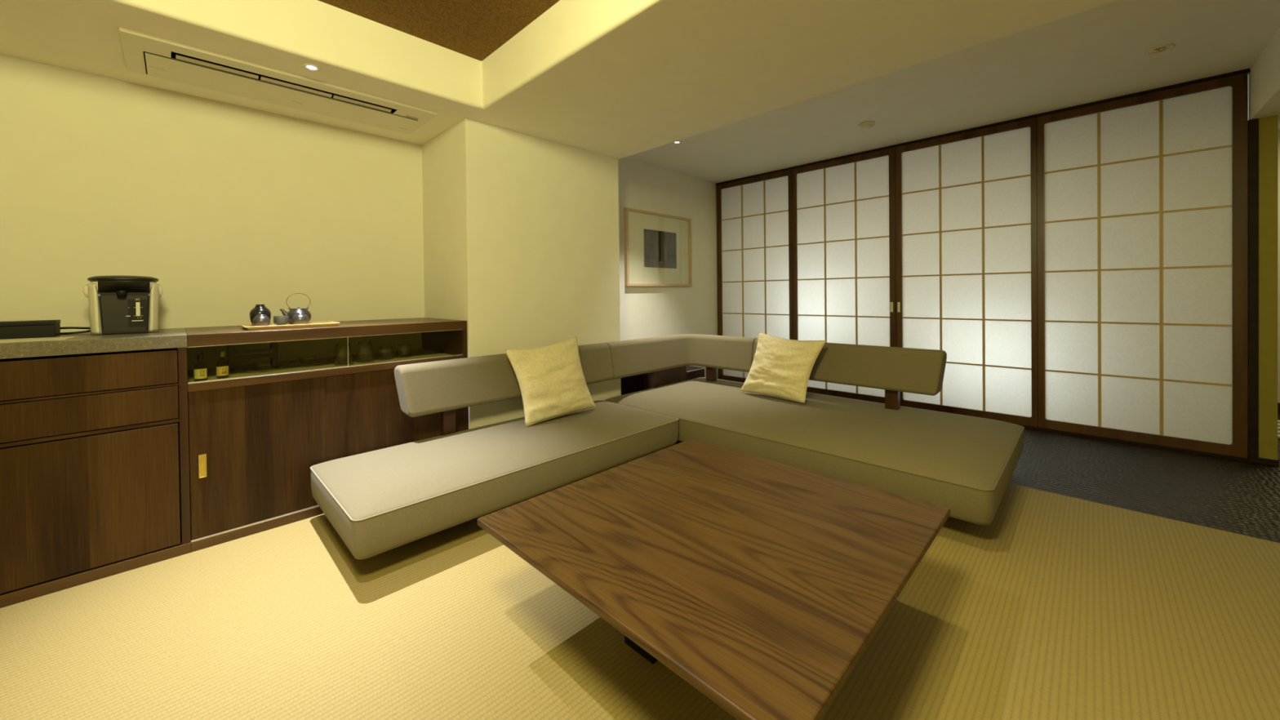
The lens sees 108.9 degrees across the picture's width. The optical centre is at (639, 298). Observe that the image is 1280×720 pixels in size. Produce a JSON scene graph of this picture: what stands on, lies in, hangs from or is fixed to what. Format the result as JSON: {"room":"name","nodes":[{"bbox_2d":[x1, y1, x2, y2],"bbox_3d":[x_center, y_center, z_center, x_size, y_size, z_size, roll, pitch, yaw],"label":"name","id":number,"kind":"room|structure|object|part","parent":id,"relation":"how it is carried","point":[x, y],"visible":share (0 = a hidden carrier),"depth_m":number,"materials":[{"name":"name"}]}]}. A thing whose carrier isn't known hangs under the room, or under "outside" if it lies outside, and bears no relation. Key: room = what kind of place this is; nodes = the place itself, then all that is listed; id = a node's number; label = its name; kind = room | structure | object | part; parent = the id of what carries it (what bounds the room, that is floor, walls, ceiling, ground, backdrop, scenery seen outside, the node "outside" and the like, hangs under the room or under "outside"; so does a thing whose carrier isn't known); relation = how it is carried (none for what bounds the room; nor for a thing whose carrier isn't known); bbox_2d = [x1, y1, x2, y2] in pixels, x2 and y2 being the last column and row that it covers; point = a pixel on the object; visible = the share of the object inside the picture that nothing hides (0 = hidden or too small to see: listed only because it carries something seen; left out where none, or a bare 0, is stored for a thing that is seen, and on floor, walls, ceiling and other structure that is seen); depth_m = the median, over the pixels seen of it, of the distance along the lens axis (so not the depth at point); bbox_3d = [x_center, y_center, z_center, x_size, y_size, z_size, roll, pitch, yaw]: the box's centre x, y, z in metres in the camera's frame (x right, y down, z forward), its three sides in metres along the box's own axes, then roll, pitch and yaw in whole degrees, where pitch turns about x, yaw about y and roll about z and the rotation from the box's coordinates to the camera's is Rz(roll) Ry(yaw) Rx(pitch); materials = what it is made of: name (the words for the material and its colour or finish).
{"room":"japanese living room","nodes":[
{"label":"japanese living room","id":0,"kind":"room"},
{"bbox_2d":[0,54,424,332],"bbox_3d":[-2.655,-0.236,1.903,0.100,2.500,3.383,0,1,45],"label":"wall","id":1,"kind":"structure","parent":0,"point":[233,209],"depth_m":2.28,"materials":[{"name":"beige paint"}]},
{"bbox_2d":[318,0,559,61],"bbox_3d":[-0.497,-1.283,0.094,3.934,0.050,2.972,0,1,45],"label":"ceiling","id":2,"kind":"structure","parent":0,"point":[473,28],"depth_m":2.07,"materials":[{"name":"brown wood"}]},
{"bbox_2d":[422,117,621,429],"bbox_3d":[-0.831,-0.035,3.281,0.757,2.031,1.174,0,1,45],"label":"wall","id":3,"kind":"structure","parent":0,"point":[521,230],"depth_m":2.88,"materials":[{"name":"beige paint"}]},
{"bbox_2d":[0,0,1118,159],"bbox_3d":[-0.243,-1.231,0.381,5.476,0.439,4.437,0,1,45],"label":"ceiling","id":4,"kind":"structure","parent":0,"point":[618,79],"depth_m":1.96,"materials":[{"name":"beige paint"}]},
{"bbox_2d":[119,26,437,134],"bbox_3d":[-1.672,-1.046,2.254,0.427,0.109,1.157,0,1,45],"label":"air conditioner","id":5,"kind":"object","parent":4,"relation":"attached to","point":[144,54],"visible":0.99,"depth_m":2.13,"materials":[{"name":"beige plastic"}]},
{"bbox_3d":[-1.717,-0.997,2.306,0.256,0.005,1.048,0,1,45],"label":"intake panel","id":6,"kind":"part","parent":5,"relation":"part of","materials":[{"name":"beige plastic"}]},
{"bbox_2d":[302,63,320,71],"bbox_3d":[-1.438,-1.010,2.005,0.068,0.006,0.068,0,1,45],"label":"recessed light","id":7,"kind":"object","parent":4,"relation":"in","point":[309,67],"visible":1,"depth_m":2.00,"materials":[{"name":"white plastic"}]},
{"bbox_2d":[0,411,1279,719],"bbox_3d":[1.211,0.993,1.988,5.676,0.050,8.700,0,1,45],"label":"floor","id":8,"kind":"structure","parent":0,"point":[1059,606],"depth_m":1.37,"materials":[{"name":"wicker"}]},
{"bbox_2d":[0,346,191,608],"bbox_3d":[-2.366,0.607,1.665,0.638,0.812,1.025,0,1,45],"label":"base cabinet","id":9,"kind":"object","parent":8,"relation":"on","point":[95,456],"visible":0.92,"depth_m":1.63,"materials":[{"name":"brown wood"}]},
{"bbox_3d":[-2.161,0.273,1.437,0.020,0.127,0.998,0,1,45],"label":"drawer","id":10,"kind":"part","parent":9,"relation":"part of","materials":[{"name":"brown wood"}]},
{"bbox_3d":[-2.161,0.415,1.440,0.018,0.150,0.999,0,1,45],"label":"finger rail","id":11,"kind":"part","parent":9,"relation":"part of","materials":[{"name":"brown wood"}]},
{"bbox_3d":[-2.160,0.412,1.438,0.020,0.124,0.998,0,1,45],"label":"drawer","id":12,"kind":"part","parent":9,"relation":"part of","materials":[{"name":"brown wood"}]},
{"bbox_3d":[-2.157,0.731,1.440,0.020,0.471,0.996,0,1,45],"label":"door","id":13,"kind":"part","parent":9,"relation":"part of","materials":[{"name":"brown wood"}]},
{"bbox_2d":[0,328,186,359],"bbox_3d":[-2.371,0.176,1.661,0.638,0.049,1.026,0,1,45],"label":"countertop","id":14,"kind":"structure","parent":9,"relation":"on","point":[169,338],"depth_m":1.66,"materials":[{"name":"grey stone"}]},
{"bbox_2d":[0,320,60,338],"bbox_3d":[-2.491,0.121,1.665,0.117,0.063,0.466,0,1,45],"label":"box","id":15,"kind":"object","parent":14,"relation":"on","point":[34,328],"visible":1,"depth_m":1.75,"materials":[{"name":"plastic"}]},
{"bbox_3d":[-2.491,0.098,1.665,0.117,0.016,0.466,0,1,45],"label":"lid","id":16,"kind":"part","parent":15,"relation":"part of","materials":[{"name":"black plastic"}]},
{"bbox_2d":[0,336,78,342],"bbox_3d":[-2.245,0.150,1.611,0.260,0.001,0.332,0,1,45],"label":"paper sheet","id":17,"kind":"object","parent":14,"relation":"on","point":[8,340],"visible":1,"depth_m":1.64,"materials":[{"name":"beige paper"}]},
{"bbox_2d":[60,326,90,334],"bbox_3d":[-2.363,0.133,1.919,0.029,0.031,0.127,0,1,45],"label":"power cord","id":18,"kind":"object","parent":14,"relation":"on","point":[65,327],"visible":0.55,"depth_m":1.92,"materials":[{"name":"black plastic"}]},
{"bbox_2d":[83,275,163,334],"bbox_3d":[-2.191,0.025,1.947,0.248,0.244,0.225,0,1,42],"label":"pot","id":19,"kind":"object","parent":14,"relation":"on","point":[117,304],"visible":1,"depth_m":1.88,"materials":[{"name":"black plastic"}]},
{"bbox_3d":[-2.121,-0.018,1.873,0.032,0.030,0.032,0,1,42],"label":"spout","id":20,"kind":"part","parent":19,"relation":"part of","materials":[{"name":"black plastic"}]},
{"bbox_3d":[-2.197,-0.084,1.951,0.234,0.027,0.202,0,1,42],"label":"lid","id":21,"kind":"part","parent":19,"relation":"part of","materials":[{"name":"black plastic"}]},
{"bbox_2d":[97,280,150,293],"bbox_3d":[-2.123,-0.047,1.886,0.064,0.057,0.142,0,1,42],"label":"lid","id":22,"kind":"object","parent":19,"relation":"attached to","point":[104,286],"depth_m":1.87,"materials":[{"name":"black plastic"}]},
{"bbox_3d":[-2.135,0.067,1.898,0.030,0.157,0.140,0,1,42],"label":"panel","id":23,"kind":"part","parent":19,"relation":"part of","materials":[{"name":"black plastic"}]},
{"bbox_3d":[-2.100,0.061,1.914,0.002,0.114,0.054,0,1,42],"label":"gauge panel","id":24,"kind":"part","parent":19,"relation":"part of","materials":[{"name":"black plastic"}]},
{"bbox_3d":[-2.016,0.580,2.021,0.636,0.772,0.025,0,1,45],"label":"panel","id":25,"kind":"part","parent":9,"relation":"part of","materials":[{"name":"brown wood"}]},
{"bbox_2d":[185,317,468,552],"bbox_3d":[-1.607,0.566,2.434,0.638,0.861,1.136,0,1,45],"label":"sideboard","id":26,"kind":"object","parent":8,"relation":"on","point":[255,438],"visible":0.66,"depth_m":2.07,"materials":[{"name":"brown wood"}]},
{"bbox_3d":[-1.618,0.952,2.436,0.594,0.010,1.111,0,1,45],"label":"panel","id":27,"kind":"part","parent":26,"relation":"part of","materials":[{"name":"brown wood"}]},
{"bbox_2d":[193,353,207,382],"bbox_3d":[-1.856,0.291,1.933,0.041,0.116,0.041,0,1,45],"label":"bottle","id":28,"kind":"object","parent":26,"relation":"on","point":[198,373],"visible":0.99,"depth_m":1.92,"materials":[{"name":"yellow glass"}]},
{"bbox_3d":[-1.756,0.673,1.837,0.004,0.092,0.022,0,1,45],"label":"finger pull","id":29,"kind":"part","parent":26,"relation":"part of","materials":[{"name":"gold metal"}]},
{"bbox_2d":[216,351,228,377],"bbox_3d":[-1.825,0.290,2.000,0.041,0.116,0.041,0,1,45],"label":"bottle","id":30,"kind":"object","parent":26,"relation":"on","point":[220,371],"visible":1,"depth_m":1.99,"materials":[{"name":"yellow glass"}]},
{"bbox_2d":[226,342,278,371],"bbox_3d":[-1.922,0.272,2.273,0.078,0.150,0.186,0,1,45],"label":"wooden rack","id":31,"kind":"object","parent":26,"relation":"on","point":[272,353],"visible":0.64,"depth_m":2.24,"materials":[{"name":"brown wood"}]},
{"bbox_3d":[-2.001,0.273,2.235,0.018,0.150,0.022,0,1,45],"label":"post","id":32,"kind":"part","parent":31,"relation":"part of","materials":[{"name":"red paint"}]},
{"bbox_3d":[-1.958,0.273,2.193,0.018,0.150,0.022,0,1,45],"label":"post","id":33,"kind":"part","parent":31,"relation":"part of","materials":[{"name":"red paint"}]},
{"bbox_3d":[-1.900,0.259,2.251,0.012,0.014,0.142,0,1,45],"label":"rail","id":34,"kind":"part","parent":31,"relation":"part of","materials":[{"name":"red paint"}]},
{"bbox_2d":[234,351,271,355],"bbox_3d":[-1.922,0.271,2.273,0.072,0.008,0.142,0,1,45],"label":"shelf","id":35,"kind":"object","parent":31,"relation":"attached to","point":[236,353],"depth_m":2.24,"materials":[{"name":"paint"}]},
{"bbox_3d":[-1.900,0.286,2.251,0.012,0.022,0.142,0,1,45],"label":"rail","id":36,"kind":"part","parent":31,"relation":"part of","materials":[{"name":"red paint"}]},
{"bbox_3d":[-1.886,0.270,2.352,0.018,0.150,0.022,0,1,45],"label":"post","id":37,"kind":"part","parent":31,"relation":"part of","materials":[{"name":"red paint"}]},
{"bbox_3d":[-1.843,0.270,2.310,0.018,0.150,0.022,0,1,45],"label":"post","id":38,"kind":"part","parent":31,"relation":"part of","materials":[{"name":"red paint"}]},
{"bbox_3d":[-1.629,0.660,1.978,0.018,0.586,0.451,0,1,45],"label":"sliding door","id":39,"kind":"part","parent":26,"relation":"part of","materials":[{"name":"brown wood"}]},
{"bbox_2d":[242,360,283,372],"bbox_3d":[-1.788,0.323,2.174,0.150,0.046,0.150,0,1,45],"label":"saucer","id":40,"kind":"object","parent":26,"relation":"on","point":[277,366],"visible":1,"depth_m":2.18,"materials":[{"name":"ceramic"}]},
{"bbox_2d":[240,320,340,329],"bbox_3d":[-1.706,0.131,2.237,0.256,0.016,0.360,0,1,45],"label":"wooden tray","id":41,"kind":"object","parent":26,"relation":"on","point":[322,323],"visible":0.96,"depth_m":2.18,"materials":[{"name":"brown wood"}]},
{"bbox_2d":[249,304,271,324],"bbox_3d":[-1.825,0.081,2.200,0.080,0.104,0.080,0,1,45],"label":"jar","id":42,"kind":"object","parent":41,"relation":"on","point":[259,308],"visible":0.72,"depth_m":2.18,"materials":[{"name":"black ceramic"}]},
{"bbox_2d":[252,314,270,326],"bbox_3d":[-1.756,0.103,2.123,0.063,0.058,0.063,0,1,45],"label":"tea cup","id":43,"kind":"object","parent":41,"relation":"on","point":[260,320],"visible":0.86,"depth_m":2.10,"materials":[{"name":"grey metal"}]},
{"bbox_2d":[273,315,288,325],"bbox_3d":[-1.725,0.108,2.202,0.060,0.047,0.060,0,1,45],"label":"bowl","id":44,"kind":"object","parent":41,"relation":"on","point":[278,320],"visible":0.92,"depth_m":2.18,"materials":[{"name":"grey ceramic"}]},
{"bbox_2d":[280,293,311,324],"bbox_3d":[-1.727,0.051,2.309,0.112,0.158,0.101,-1,1,-7],"label":"teapot","id":45,"kind":"object","parent":41,"relation":"on","point":[292,312],"visible":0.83,"depth_m":2.28,"materials":[{"name":"grey metal"}]},
{"bbox_3d":[-1.757,0.078,2.274,0.032,0.056,0.051,0,1,45],"label":"spout","id":46,"kind":"part","parent":45,"relation":"part of","materials":[{"name":"grey metal"}]},
{"bbox_3d":[-1.722,0.011,2.309,0.003,0.078,0.100,0,1,45],"label":"handle","id":47,"kind":"part","parent":45,"relation":"part of","materials":[{"name":"brown wood"}]},
{"bbox_2d":[291,312,308,324],"bbox_3d":[-1.653,0.101,2.228,0.067,0.059,0.067,0,1,45],"label":"tea cup","id":48,"kind":"object","parent":41,"relation":"on","point":[300,317],"visible":0.89,"depth_m":2.21,"materials":[{"name":"grey metal"}]},
{"bbox_3d":[-1.838,0.571,2.645,0.012,0.774,1.112,0,1,45],"label":"panel","id":49,"kind":"part","parent":26,"relation":"part of","materials":[{"name":"brown wood"}]},
{"bbox_2d":[288,355,324,366],"bbox_3d":[-1.703,0.320,2.344,0.150,0.046,0.150,0,1,45],"label":"saucer","id":50,"kind":"object","parent":26,"relation":"on","point":[320,361],"visible":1,"depth_m":2.35,"materials":[{"name":"ceramic"}]},
{"bbox_2d":[186,348,450,382],"bbox_3d":[-1.625,0.352,2.430,0.594,0.019,1.112,0,1,45],"label":"shelf","id":51,"kind":"object","parent":26,"relation":"attached to","point":[416,353],"depth_m":2.46,"materials":[{"name":"brown wood"}]},
{"bbox_3d":[-1.403,0.346,2.210,0.030,0.034,1.112,0,1,45],"label":"rail","id":52,"kind":"part","parent":26,"relation":"part of","materials":[{"name":"brown wood"}]},
{"bbox_2d":[333,342,352,365],"bbox_3d":[-1.523,0.285,2.349,0.083,0.112,0.083,0,1,45],"label":"glass","id":53,"kind":"object","parent":26,"relation":"on","point":[349,343],"visible":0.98,"depth_m":2.34,"materials":[{"name":"clear glass"}]},
{"bbox_2d":[355,341,373,363],"bbox_3d":[-1.464,0.284,2.437,0.083,0.112,0.083,0,1,45],"label":"glass","id":54,"kind":"object","parent":26,"relation":"on","point":[358,341],"visible":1,"depth_m":2.43,"materials":[{"name":"clear glass"}]},
{"bbox_2d":[376,345,392,360],"bbox_3d":[-1.411,0.301,2.533,0.083,0.074,0.083,0,1,45],"label":"tumbler","id":55,"kind":"object","parent":26,"relation":"on","point":[390,357],"visible":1,"depth_m":2.54,"materials":[{"name":"clear glass"}]},
{"bbox_3d":[-1.240,0.652,2.374,0.018,0.586,0.656,0,1,45],"label":"sliding door","id":56,"kind":"part","parent":26,"relation":"part of","materials":[{"name":"brown wood"}]},
{"bbox_2d":[395,344,411,357],"bbox_3d":[-1.358,0.300,2.637,0.083,0.074,0.083,0,1,45],"label":"tumbler","id":57,"kind":"object","parent":26,"relation":"on","point":[397,344],"visible":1,"depth_m":2.64,"materials":[{"name":"clear glass"}]},
{"bbox_3d":[-1.217,0.562,2.829,0.637,0.774,0.024,0,1,45],"label":"panel","id":58,"kind":"part","parent":26,"relation":"part of","materials":[{"name":"brown wood"}]},
{"bbox_2d":[310,342,678,559],"bbox_3d":[-0.624,0.655,2.417,0.742,0.662,1.728,0,1,45],"label":"sofa","id":59,"kind":"object","parent":8,"relation":"on","point":[381,500],"visible":0.78,"depth_m":2.13,"materials":[{"name":"grey fabric"}]},
{"bbox_3d":[-1.016,0.599,2.422,0.042,0.258,0.064,0,1,45],"label":"post","id":60,"kind":"part","parent":59,"relation":"part of","materials":[{"name":"brown wood"}]},
{"bbox_3d":[-0.715,0.449,2.736,0.155,0.253,1.356,0,1,45],"label":"backrest","id":61,"kind":"part","parent":59,"relation":"part of","materials":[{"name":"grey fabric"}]},
{"bbox_2d":[504,335,595,426],"bbox_3d":[-0.508,0.465,2.670,0.174,0.452,0.552,0,1,45],"label":"cushion","id":62,"kind":"object","parent":59,"relation":"on","point":[551,380],"visible":1,"depth_m":2.61,"materials":[{"name":"fabric"}]},
{"bbox_2d":[621,365,685,395],"bbox_3d":[-0.037,0.765,3.974,0.392,0.400,0.901,0,1,45],"label":"base cabinet","id":63,"kind":"object","parent":8,"relation":"on","point":[633,384],"visible":0.04,"depth_m":3.83,"materials":[{"name":"brown wood"}]},
{"bbox_2d":[685,365,705,380],"bbox_3d":[0.384,0.809,4.395,0.400,0.294,0.279,0,1,45],"label":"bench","id":64,"kind":"object","parent":8,"relation":"on","point":[691,372],"visible":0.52,"depth_m":4.27,"materials":[{"name":"brown wood"}]},
{"bbox_2d":[476,439,950,719],"bbox_3d":[0.230,0.815,1.377,0.997,0.340,1.025,0,1,45],"label":"table","id":65,"kind":"object","parent":8,"relation":"on","point":[762,584],"visible":1,"depth_m":1.13,"materials":[{"name":"brown wood"}]},
{"bbox_2d":[604,333,1024,524],"bbox_3d":[0.927,0.632,2.911,2.244,0.662,1.188,0,1,45],"label":"sofa","id":66,"kind":"object","parent":8,"relation":"on","point":[966,465],"visible":0.79,"depth_m":2.57,"materials":[{"name":"grey fabric"}]},
{"bbox_3d":[0.110,0.576,3.562,0.042,0.258,0.055,0,1,45],"label":"post","id":67,"kind":"part","parent":66,"relation":"part of","materials":[{"name":"brown wood"}]},
{"bbox_3d":[0.317,0.431,3.380,0.719,0.253,1.003,0,1,45],"label":"corner backrest","id":68,"kind":"part","parent":66,"relation":"part of","materials":[{"name":"grey fabric"}]},
{"bbox_3d":[0.582,0.569,3.739,0.072,0.258,0.050,0,1,45],"label":"post","id":69,"kind":"part","parent":66,"relation":"part of","materials":[{"name":"brown wood"}]},
{"bbox_2d":[740,332,826,403],"bbox_3d":[0.936,0.452,3.077,0.604,0.427,0.168,0,1,45],"label":"cushion","id":70,"kind":"object","parent":66,"relation":"on","point":[780,367],"visible":1,"depth_m":3.01,"materials":[{"name":"fabric"}]},
{"bbox_3d":[1.298,0.423,3.006,1.194,0.253,0.155,0,1,45],"label":"backrest","id":71,"kind":"part","parent":66,"relation":"part of","materials":[{"name":"grey fabric"}]},
{"bbox_3d":[1.540,0.566,2.792,0.072,0.258,0.050,0,1,45],"label":"post","id":72,"kind":"part","parent":66,"relation":"part of","materials":[{"name":"brown wood"}]},
{"bbox_2d":[1277,419,1279,438],"bbox_3d":[4.621,0.912,3.067,0.540,0.012,0.630,0,1,45],"label":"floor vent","id":73,"kind":"object","parent":8,"relation":"in","point":[1278,421],"visible":0.02,"depth_m":3.19,"materials":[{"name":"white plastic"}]},
{"bbox_2d":[617,157,718,378],"bbox_3d":[0.171,-0.189,4.541,0.100,2.292,2.031,0,1,45],"label":"wall","id":74,"kind":"structure","parent":0,"point":[646,312],"depth_m":4.64,"materials":[{"name":"beige paint"}]},
{"bbox_2d":[623,207,692,286],"bbox_3d":[0.199,-0.473,4.474,0.034,0.708,0.935,0,1,45],"label":"framed picture","id":75,"kind":"object","parent":74,"relation":"attached to","point":[658,246],"visible":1,"depth_m":4.44,"materials":[{"name":"white paper"}]},
{"bbox_2d":[644,228,676,268],"bbox_3d":[0.204,-0.479,4.486,0.002,0.361,0.471,0,1,45],"label":"print","id":76,"kind":"object","parent":75,"relation":"attached to","point":[660,244],"depth_m":4.48,"materials":[{"name":"grey paper"}]},
{"bbox_2d":[715,67,1250,185],"bbox_3d":[2.180,-1.292,3.903,3.660,0.020,0.062,0,1,45],"label":"trim","id":77,"kind":"structure","parent":74,"relation":"attached to","point":[1247,70],"depth_m":3.28,"materials":[{"name":"brown wood"}]},
{"bbox_2d":[1015,423,1248,462],"bbox_3d":[2.206,0.930,3.923,3.660,0.020,0.062,0,1,45],"label":"trim","id":78,"kind":"structure","parent":74,"relation":"attached to","point":[1203,453],"depth_m":2.91,"materials":[{"name":"brown wood"}]},
{"bbox_2d":[715,168,793,382],"bbox_3d":[1.213,-0.178,4.870,0.918,2.203,0.042,0,1,45],"label":"screen","id":79,"kind":"object","parent":78,"relation":"on","point":[754,215],"visible":0.74,"depth_m":4.86,"materials":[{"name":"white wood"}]},
{"bbox_2d":[791,146,896,403],"bbox_3d":[1.865,-0.180,4.226,0.939,2.203,0.042,0,1,45],"label":"screen","id":80,"kind":"object","parent":78,"relation":"on","point":[844,249],"visible":0.73,"depth_m":4.19,"materials":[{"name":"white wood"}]},
{"bbox_3d":[2.156,0.074,3.921,0.022,0.086,0.004,0,1,45],"label":"finger pull","id":81,"kind":"part","parent":80,"relation":"part of","materials":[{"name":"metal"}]},
{"bbox_2d":[895,117,1038,426],"bbox_3d":[2.518,-0.182,3.581,0.922,2.203,0.042,0,1,45],"label":"screen","id":82,"kind":"object","parent":78,"relation":"on","point":[966,202],"visible":0.94,"depth_m":3.52,"materials":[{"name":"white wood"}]},
{"bbox_3d":[2.194,0.074,3.883,0.022,0.086,0.004,0,1,45],"label":"finger pull","id":83,"kind":"part","parent":82,"relation":"part of","materials":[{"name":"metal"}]},
{"bbox_2d":[1036,72,1248,457],"bbox_3d":[3.159,-0.184,2.944,0.909,2.203,0.036,0,1,45],"label":"screen","id":84,"kind":"object","parent":78,"relation":"on","point":[1143,199],"visible":1,"depth_m":2.89,"materials":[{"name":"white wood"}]},
{"bbox_2d":[625,0,1279,183],"bbox_3d":[2.743,-1.346,3.545,5.676,0.080,4.263,0,1,45],"label":"ceiling","id":85,"kind":"structure","parent":0,"point":[1096,54],"depth_m":2.75,"materials":[{"name":"beige paint"}]},
{"bbox_2d":[858,120,875,130],"bbox_3d":[1.678,-1.270,3.384,0.106,0.043,0.106,0,1,45],"label":"smoke detector","id":86,"kind":"object","parent":85,"relation":"attached to","point":[865,126],"visible":1,"depth_m":3.36,"materials":[{"name":"beige plastic"}]},
{"bbox_2d":[1144,44,1175,55],"bbox_3d":[2.703,-1.290,2.381,0.108,0.010,0.108,0,1,45],"label":"recessed light","id":87,"kind":"object","parent":85,"relation":"in","point":[1161,49],"visible":1,"depth_m":2.38,"materials":[{"name":"beige plastic"}]},
{"bbox_2d":[1248,26,1279,123],"bbox_3d":[3.026,-1.147,1.792,0.510,0.292,2.162,0,1,45],"label":"lintel","id":88,"kind":"object","parent":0,"point":[1264,77],"depth_m":2.39,"materials":[{"name":"beige paint"}]},
{"bbox_2d":[1258,115,1277,460],"bbox_3d":[3.589,-0.040,2.636,0.065,1.949,0.202,0,1,45],"label":"wall","id":89,"kind":"structure","parent":0,"point":[1268,126],"depth_m":2.56,"materials":[{"name":"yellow paint"}]},
{"bbox_2d":[1248,118,1258,463],"bbox_3d":[3.516,-0.039,2.632,0.034,1.949,0.110,0,1,45],"label":"trim","id":90,"kind":"structure","parent":89,"relation":"attached to","point":[1253,124],"depth_m":2.59,"materials":[{"name":"brown wood"}]},
{"bbox_2d":[1258,457,1279,466],"bbox_3d":[3.603,0.917,2.644,0.069,0.034,0.218,0,1,45],"label":"baseboard","id":91,"kind":"structure","parent":89,"relation":"attached to","point":[1261,460],"depth_m":2.57,"materials":[{"name":"brown wood"}]},
{"bbox_2d":[1277,131,1279,402],"bbox_3d":[4.008,-0.211,4.823,5.676,2.242,0.100,0,1,45],"label":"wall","id":92,"kind":"structure","parent":0,"point":[1278,132],"depth_m":3.66,"materials":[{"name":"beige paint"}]},
{"bbox_2d":[1277,402,1279,412],"bbox_3d":[5.428,0.871,3.357,1.600,0.070,0.020,0,1,45],"label":"baseboard","id":93,"kind":"structure","parent":92,"relation":"attached to","point":[1278,403],"depth_m":3.66,"materials":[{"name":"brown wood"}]}
]}

